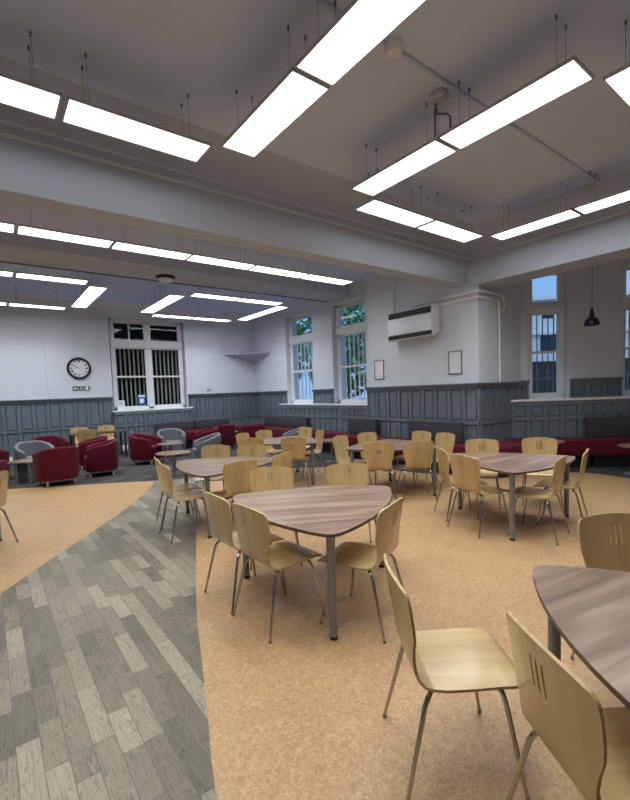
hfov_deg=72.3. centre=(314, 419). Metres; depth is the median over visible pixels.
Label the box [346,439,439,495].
table
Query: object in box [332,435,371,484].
bentwood chair
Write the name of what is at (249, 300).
ceiling light
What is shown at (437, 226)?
ceiling light
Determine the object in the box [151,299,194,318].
ceiling light
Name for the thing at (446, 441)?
bentwood chair
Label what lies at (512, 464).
table
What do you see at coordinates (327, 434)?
bench
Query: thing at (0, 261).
conduit
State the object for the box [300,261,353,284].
ceiling light
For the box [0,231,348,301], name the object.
ceiling beam
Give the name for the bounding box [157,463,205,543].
bentwood chair
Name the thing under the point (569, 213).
ceiling light
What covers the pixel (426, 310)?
grille
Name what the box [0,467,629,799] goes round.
floor
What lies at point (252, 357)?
corner shelf
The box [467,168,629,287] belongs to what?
ceiling beam
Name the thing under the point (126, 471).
floor
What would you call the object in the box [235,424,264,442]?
bench
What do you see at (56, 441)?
tub chair
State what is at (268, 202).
ceiling beam
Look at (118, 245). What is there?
ceiling light
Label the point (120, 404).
holder
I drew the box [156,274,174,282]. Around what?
smoke detector
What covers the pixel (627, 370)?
railing
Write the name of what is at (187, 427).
bench
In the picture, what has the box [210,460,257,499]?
bentwood chair
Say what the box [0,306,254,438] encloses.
wall
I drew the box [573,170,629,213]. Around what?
ceiling light
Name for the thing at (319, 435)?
bentwood chair
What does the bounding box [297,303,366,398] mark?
tree
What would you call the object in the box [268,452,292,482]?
bentwood chair
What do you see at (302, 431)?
bentwood chair
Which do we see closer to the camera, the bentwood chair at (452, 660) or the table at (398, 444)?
the bentwood chair at (452, 660)
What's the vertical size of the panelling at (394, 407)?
1.688 m
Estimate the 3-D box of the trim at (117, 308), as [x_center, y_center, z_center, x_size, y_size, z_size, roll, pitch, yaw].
[-7.634,-3.087,11.168,13.800,0.300,0.300,-5,5,-37]
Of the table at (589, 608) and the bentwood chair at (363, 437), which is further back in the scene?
the bentwood chair at (363, 437)
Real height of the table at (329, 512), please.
0.740 m
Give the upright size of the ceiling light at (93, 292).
0.450 m
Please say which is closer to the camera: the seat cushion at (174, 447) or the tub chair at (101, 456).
the tub chair at (101, 456)
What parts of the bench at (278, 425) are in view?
seat, backrest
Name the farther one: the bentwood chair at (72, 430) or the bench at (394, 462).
the bentwood chair at (72, 430)
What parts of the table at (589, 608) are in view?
leg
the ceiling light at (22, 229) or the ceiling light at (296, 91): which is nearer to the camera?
the ceiling light at (296, 91)
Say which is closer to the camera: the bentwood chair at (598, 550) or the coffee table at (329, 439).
the bentwood chair at (598, 550)
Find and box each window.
[108,318,184,410]
[289,312,313,402]
[335,298,366,402]
[528,273,564,398]
[622,264,629,395]
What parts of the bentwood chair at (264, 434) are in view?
backrest, seat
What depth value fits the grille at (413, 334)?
9.01 m
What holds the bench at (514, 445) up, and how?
on the floor at (126, 471)
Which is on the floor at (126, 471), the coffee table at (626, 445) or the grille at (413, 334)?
the coffee table at (626, 445)
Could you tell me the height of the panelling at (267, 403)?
1.688 m
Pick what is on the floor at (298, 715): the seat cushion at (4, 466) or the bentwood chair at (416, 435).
the bentwood chair at (416, 435)
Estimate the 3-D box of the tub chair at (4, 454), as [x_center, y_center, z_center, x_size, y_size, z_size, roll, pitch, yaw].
[-6.791,0.919,8.903,0.660,0.745,0.750,-3,4,-12]
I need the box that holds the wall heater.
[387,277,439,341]
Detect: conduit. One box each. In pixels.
[0,261,326,301]
[310,0,600,183]
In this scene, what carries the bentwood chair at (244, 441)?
on the floor at (298, 715)
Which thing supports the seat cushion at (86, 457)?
on the tub chair at (101, 456)
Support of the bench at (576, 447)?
on the floor at (126, 471)
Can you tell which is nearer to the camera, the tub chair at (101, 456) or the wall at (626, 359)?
the tub chair at (101, 456)
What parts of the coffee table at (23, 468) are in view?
leg, leg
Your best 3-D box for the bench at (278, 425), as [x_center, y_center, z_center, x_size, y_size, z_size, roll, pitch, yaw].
[-1.086,0.343,13.433,0.575,0.870,2.462,-5,5,-37]
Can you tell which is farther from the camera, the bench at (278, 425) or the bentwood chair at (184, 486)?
the bench at (278, 425)
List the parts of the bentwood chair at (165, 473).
leg, backrest, leg, seat, leg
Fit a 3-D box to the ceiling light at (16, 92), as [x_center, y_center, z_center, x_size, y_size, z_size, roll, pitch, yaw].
[-2.499,-2.648,3.046,1.172,0.450,0.345,-5,5,-37]
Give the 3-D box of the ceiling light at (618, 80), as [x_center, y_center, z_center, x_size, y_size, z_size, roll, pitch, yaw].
[2.777,-2.871,3.519,1.172,0.450,0.345,-5,5,-37]
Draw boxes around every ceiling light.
[0,31,61,119]
[0,220,14,232]
[0,265,13,276]
[8,285,65,309]
[15,267,88,284]
[16,207,113,247]
[61,53,211,161]
[71,281,94,307]
[79,274,106,298]
[110,233,191,259]
[140,289,166,312]
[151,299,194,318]
[154,284,184,304]
[186,247,255,269]
[190,288,241,300]
[192,303,231,321]
[222,25,329,157]
[237,297,283,304]
[237,304,265,320]
[248,257,308,277]
[256,304,288,313]
[295,0,426,86]
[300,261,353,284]
[351,103,457,195]
[355,168,434,227]
[417,192,482,242]
[438,14,593,149]
[490,182,581,239]
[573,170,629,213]
[603,19,629,107]
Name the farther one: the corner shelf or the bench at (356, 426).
the corner shelf
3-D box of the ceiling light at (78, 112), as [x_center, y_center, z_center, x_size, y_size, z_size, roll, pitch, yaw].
[-1.539,-2.732,3.777,1.172,0.450,0.345,-5,5,-37]
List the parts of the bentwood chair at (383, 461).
backrest, leg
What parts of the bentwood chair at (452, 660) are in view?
leg, backrest, leg, seat, leg, leg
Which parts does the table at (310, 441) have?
leg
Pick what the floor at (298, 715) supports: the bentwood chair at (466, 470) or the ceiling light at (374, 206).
the bentwood chair at (466, 470)
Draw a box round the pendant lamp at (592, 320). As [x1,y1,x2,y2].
[584,266,599,325]
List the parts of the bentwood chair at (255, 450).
backrest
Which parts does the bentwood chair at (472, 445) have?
backrest, seat, leg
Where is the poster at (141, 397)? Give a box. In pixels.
[137,394,145,404]
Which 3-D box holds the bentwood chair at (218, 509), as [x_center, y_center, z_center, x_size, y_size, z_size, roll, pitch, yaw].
[-0.582,0.993,3.549,0.544,0.877,0.496,-5,5,-38]
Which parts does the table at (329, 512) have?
leg, leg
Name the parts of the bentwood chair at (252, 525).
leg, backrest, leg, leg, seat, leg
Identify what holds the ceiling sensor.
attached to the ceiling
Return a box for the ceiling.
[0,0,629,313]
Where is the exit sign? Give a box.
[72,386,89,390]
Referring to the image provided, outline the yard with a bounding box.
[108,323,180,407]
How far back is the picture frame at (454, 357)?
8.48 m
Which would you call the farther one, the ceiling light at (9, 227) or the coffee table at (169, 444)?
the coffee table at (169, 444)
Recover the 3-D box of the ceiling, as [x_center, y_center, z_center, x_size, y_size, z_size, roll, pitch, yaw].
[-1.035,-3.230,6.037,18.500,0.200,17.450,-5,5,-37]
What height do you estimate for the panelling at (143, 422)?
1.235 m
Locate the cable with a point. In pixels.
(353, 282)
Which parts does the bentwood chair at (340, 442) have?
backrest, seat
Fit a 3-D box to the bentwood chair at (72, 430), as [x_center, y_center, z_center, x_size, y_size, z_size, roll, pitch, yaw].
[-6.384,0.641,11.809,0.496,0.877,0.544,-5,5,-37]
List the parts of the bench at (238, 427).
seat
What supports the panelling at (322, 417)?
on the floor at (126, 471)
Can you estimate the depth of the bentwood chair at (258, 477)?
4.47 m
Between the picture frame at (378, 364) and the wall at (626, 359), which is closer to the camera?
the picture frame at (378, 364)
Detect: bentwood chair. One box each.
[0,471,17,541]
[70,427,87,445]
[76,429,95,446]
[97,425,120,455]
[154,457,201,529]
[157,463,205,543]
[193,444,229,509]
[203,492,284,614]
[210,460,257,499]
[231,444,266,510]
[232,503,325,642]
[236,433,269,466]
[240,438,263,455]
[249,467,302,569]
[256,430,282,456]
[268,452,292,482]
[280,437,311,486]
[295,430,325,478]
[298,427,314,466]
[317,497,403,642]
[326,463,376,542]
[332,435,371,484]
[357,432,396,484]
[363,442,396,499]
[383,553,530,799]
[394,431,430,485]
[397,441,436,500]
[414,432,454,485]
[434,447,486,521]
[447,454,509,537]
[462,439,500,508]
[506,455,569,544]
[506,612,629,799]
[522,437,563,507]
[533,448,588,524]
[570,513,629,706]
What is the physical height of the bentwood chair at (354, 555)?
0.877 m
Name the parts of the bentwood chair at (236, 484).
seat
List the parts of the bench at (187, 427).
backrest, seat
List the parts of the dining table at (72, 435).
leg, leg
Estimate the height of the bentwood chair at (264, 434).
0.877 m
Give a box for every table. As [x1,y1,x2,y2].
[7,458,37,483]
[68,430,127,456]
[155,450,190,474]
[157,442,182,462]
[176,457,272,537]
[233,485,391,640]
[251,436,317,483]
[323,438,336,462]
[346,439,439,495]
[453,453,575,540]
[533,565,629,709]
[617,443,629,474]
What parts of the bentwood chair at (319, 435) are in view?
seat, backrest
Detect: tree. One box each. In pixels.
[296,321,306,379]
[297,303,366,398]
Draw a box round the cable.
[353,282,393,311]
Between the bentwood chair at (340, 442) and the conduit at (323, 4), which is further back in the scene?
the bentwood chair at (340, 442)
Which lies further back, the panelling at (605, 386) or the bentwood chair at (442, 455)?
the panelling at (605, 386)
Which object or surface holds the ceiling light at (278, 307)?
hanging from the ceiling
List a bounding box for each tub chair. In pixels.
[0,449,9,473]
[14,440,54,459]
[31,435,68,447]
[32,446,79,487]
[78,435,107,469]
[84,438,118,477]
[128,433,161,464]
[156,428,185,457]
[192,432,220,458]
[193,427,217,441]
[217,424,234,448]
[240,425,265,437]
[281,426,303,449]
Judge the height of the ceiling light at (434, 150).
0.450 m
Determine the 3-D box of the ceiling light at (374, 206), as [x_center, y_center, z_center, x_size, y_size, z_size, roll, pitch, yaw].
[1.077,-2.960,5.742,1.172,0.450,0.345,-5,5,-37]
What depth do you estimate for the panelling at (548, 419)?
8.71 m
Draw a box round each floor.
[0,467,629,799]
[7,443,629,488]
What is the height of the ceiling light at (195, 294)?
0.450 m
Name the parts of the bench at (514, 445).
seat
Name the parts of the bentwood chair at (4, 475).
backrest, leg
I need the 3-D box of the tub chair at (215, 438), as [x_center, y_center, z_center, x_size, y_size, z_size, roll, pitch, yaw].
[-2.495,0.689,10.009,0.643,0.745,0.750,-4,4,-22]
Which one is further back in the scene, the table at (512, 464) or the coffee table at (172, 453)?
the coffee table at (172, 453)
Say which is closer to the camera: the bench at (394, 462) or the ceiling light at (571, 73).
the ceiling light at (571, 73)
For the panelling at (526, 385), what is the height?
0.393 m
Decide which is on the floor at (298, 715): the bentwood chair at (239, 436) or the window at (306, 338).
the bentwood chair at (239, 436)
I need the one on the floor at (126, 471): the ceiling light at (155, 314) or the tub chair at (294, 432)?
the tub chair at (294, 432)
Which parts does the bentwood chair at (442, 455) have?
leg, backrest, leg, seat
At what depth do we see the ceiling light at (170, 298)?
10.40 m
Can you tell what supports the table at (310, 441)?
on the floor at (298, 715)
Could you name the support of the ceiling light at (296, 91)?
hanging from the ceiling
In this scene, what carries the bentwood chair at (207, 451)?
on the floor at (298, 715)
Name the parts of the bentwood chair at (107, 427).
backrest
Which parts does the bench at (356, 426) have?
seat, backrest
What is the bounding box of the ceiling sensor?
[429,87,450,136]
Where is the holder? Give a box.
[117,400,124,410]
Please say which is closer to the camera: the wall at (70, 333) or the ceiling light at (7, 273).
the ceiling light at (7, 273)
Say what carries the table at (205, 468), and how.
on the floor at (298, 715)
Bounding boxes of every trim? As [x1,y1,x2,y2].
[0,292,252,323]
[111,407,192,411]
[511,396,629,401]
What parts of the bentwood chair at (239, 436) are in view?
backrest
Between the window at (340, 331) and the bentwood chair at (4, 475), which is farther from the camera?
the window at (340, 331)
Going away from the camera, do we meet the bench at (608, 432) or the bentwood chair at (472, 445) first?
the bentwood chair at (472, 445)
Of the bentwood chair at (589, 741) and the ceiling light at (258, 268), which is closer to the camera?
the bentwood chair at (589, 741)
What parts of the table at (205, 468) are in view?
leg, leg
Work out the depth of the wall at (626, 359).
16.41 m
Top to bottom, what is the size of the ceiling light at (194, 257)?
0.450 m
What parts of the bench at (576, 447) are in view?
seat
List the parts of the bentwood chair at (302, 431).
backrest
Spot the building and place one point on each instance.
(543, 298)
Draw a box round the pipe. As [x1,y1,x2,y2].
[412,289,504,381]
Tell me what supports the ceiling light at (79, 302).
hanging from the ceiling
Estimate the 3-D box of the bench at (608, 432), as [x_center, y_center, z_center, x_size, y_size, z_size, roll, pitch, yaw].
[6.176,0.402,8.234,1.792,0.930,0.575,-2,4,8]
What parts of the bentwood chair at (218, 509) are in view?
leg, backrest, leg, leg, seat, leg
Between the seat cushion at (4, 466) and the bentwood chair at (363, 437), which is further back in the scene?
the seat cushion at (4, 466)
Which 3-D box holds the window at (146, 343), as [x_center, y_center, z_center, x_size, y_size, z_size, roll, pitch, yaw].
[-5.224,-1.715,13.523,2.160,2.730,0.208,-5,5,-37]
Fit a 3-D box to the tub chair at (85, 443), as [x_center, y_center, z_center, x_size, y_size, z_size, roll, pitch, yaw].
[-5.329,0.767,10.370,0.660,0.745,0.750,-4,4,-27]
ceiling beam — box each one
[0,56,473,287]
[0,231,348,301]
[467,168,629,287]
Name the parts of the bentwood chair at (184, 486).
backrest, leg, leg, seat, leg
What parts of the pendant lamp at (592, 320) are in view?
lamp shade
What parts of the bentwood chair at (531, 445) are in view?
leg, seat, backrest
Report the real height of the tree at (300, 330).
7.746 m
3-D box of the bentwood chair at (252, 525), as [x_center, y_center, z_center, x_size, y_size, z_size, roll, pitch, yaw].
[-0.270,1.008,3.166,0.544,0.877,0.496,-5,5,-40]
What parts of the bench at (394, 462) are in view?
seat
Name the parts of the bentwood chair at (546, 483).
leg, seat, leg, backrest, leg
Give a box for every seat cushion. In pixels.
[0,460,9,473]
[84,456,88,471]
[151,445,161,459]
[165,440,182,450]
[192,448,196,458]
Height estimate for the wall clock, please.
0.610 m
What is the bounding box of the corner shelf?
[224,352,270,363]
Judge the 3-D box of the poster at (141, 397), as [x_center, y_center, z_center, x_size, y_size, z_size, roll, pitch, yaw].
[-5.368,-0.641,13.372,0.240,0.320,0.006,-5,5,-37]
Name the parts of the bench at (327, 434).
seat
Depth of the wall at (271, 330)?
13.12 m
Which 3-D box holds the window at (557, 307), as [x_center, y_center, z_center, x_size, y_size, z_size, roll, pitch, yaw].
[4.858,-1.807,9.156,0.740,2.685,0.188,-2,4,8]
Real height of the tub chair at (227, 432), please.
0.745 m
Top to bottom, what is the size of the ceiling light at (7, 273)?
0.450 m
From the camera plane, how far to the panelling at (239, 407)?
14.90 m
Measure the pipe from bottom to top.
1.717 m
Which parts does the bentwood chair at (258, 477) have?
backrest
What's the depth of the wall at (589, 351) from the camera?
8.84 m
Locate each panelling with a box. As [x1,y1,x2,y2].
[0,397,114,464]
[114,408,191,453]
[188,392,256,429]
[254,391,287,424]
[281,405,367,431]
[312,389,333,403]
[365,383,479,443]
[479,381,525,440]
[512,399,629,437]
[522,380,529,398]
[570,377,623,397]
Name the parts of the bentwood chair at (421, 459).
leg, leg, backrest, leg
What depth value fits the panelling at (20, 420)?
11.73 m
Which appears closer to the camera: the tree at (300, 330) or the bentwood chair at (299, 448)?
the bentwood chair at (299, 448)
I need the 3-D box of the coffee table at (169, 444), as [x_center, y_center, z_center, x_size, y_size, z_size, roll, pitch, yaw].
[-3.616,0.813,10.806,0.620,0.470,0.620,-5,5,-37]
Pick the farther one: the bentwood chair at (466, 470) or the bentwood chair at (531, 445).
the bentwood chair at (531, 445)
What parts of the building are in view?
cornice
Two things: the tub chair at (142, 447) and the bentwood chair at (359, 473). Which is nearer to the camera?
the bentwood chair at (359, 473)
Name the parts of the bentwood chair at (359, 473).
backrest, leg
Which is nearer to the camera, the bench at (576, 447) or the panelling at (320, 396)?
the bench at (576, 447)
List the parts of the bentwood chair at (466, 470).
leg, backrest, leg, leg, seat, leg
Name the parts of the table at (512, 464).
leg, leg, leg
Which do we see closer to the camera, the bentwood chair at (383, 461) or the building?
the bentwood chair at (383, 461)
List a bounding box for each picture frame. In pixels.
[374,360,383,379]
[448,350,461,373]
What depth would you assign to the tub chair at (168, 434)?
11.91 m
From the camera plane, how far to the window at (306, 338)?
13.69 m
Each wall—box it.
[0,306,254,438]
[41,304,112,398]
[252,279,367,405]
[365,272,519,386]
[520,258,629,397]
[532,358,629,392]
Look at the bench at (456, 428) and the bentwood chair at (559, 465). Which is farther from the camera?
the bench at (456, 428)
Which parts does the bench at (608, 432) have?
seat, backrest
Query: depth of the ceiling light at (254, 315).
13.14 m
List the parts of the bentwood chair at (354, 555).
leg, seat, leg, leg, backrest, leg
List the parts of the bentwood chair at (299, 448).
backrest, leg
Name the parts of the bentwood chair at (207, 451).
seat, backrest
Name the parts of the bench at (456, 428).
seat, backrest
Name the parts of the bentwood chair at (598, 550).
backrest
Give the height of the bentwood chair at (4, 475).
0.877 m
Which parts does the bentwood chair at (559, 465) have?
leg, leg, seat, leg, backrest, leg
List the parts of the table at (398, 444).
leg, leg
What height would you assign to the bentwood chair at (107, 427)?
0.877 m
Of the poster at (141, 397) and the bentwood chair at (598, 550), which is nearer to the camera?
the bentwood chair at (598, 550)
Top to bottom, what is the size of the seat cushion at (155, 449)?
0.305 m
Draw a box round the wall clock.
[67,357,90,378]
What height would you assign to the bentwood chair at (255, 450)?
0.877 m
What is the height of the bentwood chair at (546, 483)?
0.877 m
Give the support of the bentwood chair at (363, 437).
on the floor at (298, 715)
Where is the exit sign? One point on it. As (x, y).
(74, 388)
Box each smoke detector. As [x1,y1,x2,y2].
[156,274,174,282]
[384,36,403,58]
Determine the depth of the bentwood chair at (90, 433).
10.88 m
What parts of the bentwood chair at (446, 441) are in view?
backrest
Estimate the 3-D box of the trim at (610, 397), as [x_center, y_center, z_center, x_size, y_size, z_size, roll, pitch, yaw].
[6.083,-0.458,8.763,4.280,0.040,0.560,-2,4,8]
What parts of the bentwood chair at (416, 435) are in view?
seat, backrest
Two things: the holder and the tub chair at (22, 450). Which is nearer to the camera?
the tub chair at (22, 450)
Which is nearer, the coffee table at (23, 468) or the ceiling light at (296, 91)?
the ceiling light at (296, 91)
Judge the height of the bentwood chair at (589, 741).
0.877 m
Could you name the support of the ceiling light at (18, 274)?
hanging from the ceiling
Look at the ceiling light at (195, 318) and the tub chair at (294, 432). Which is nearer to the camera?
the tub chair at (294, 432)
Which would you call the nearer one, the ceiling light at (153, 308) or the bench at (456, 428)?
the bench at (456, 428)
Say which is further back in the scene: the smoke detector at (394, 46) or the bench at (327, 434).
the bench at (327, 434)
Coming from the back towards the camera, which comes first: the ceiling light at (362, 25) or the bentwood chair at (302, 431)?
the bentwood chair at (302, 431)
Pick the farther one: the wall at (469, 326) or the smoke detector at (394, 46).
the wall at (469, 326)
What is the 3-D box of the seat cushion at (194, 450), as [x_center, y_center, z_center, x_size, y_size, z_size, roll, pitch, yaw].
[-2.531,0.796,10.000,0.557,0.305,0.571,-4,4,-22]
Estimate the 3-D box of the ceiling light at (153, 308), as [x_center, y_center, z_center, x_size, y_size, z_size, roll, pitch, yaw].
[-4.275,-3.147,11.365,0.345,0.450,1.172,-5,5,-37]
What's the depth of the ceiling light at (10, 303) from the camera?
10.57 m
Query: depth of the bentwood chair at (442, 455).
5.34 m
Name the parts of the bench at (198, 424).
backrest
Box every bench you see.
[155,421,197,447]
[194,418,236,435]
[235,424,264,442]
[264,416,309,445]
[306,429,347,453]
[334,418,378,458]
[376,436,409,464]
[395,421,464,473]
[453,438,523,477]
[539,437,594,467]
[582,416,629,466]
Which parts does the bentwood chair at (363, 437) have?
backrest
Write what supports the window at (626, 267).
in the wall at (589, 351)
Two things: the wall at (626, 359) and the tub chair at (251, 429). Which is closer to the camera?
the tub chair at (251, 429)
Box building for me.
[532,290,629,361]
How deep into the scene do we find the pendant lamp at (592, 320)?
7.83 m
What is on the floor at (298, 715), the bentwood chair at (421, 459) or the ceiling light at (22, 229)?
the bentwood chair at (421, 459)
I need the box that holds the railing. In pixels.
[532,370,629,392]
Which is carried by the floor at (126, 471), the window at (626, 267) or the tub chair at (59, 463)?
the tub chair at (59, 463)
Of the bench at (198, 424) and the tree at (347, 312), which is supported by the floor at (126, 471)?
the bench at (198, 424)
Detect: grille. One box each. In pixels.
[388,306,430,319]
[388,330,431,340]
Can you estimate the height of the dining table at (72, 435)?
0.735 m

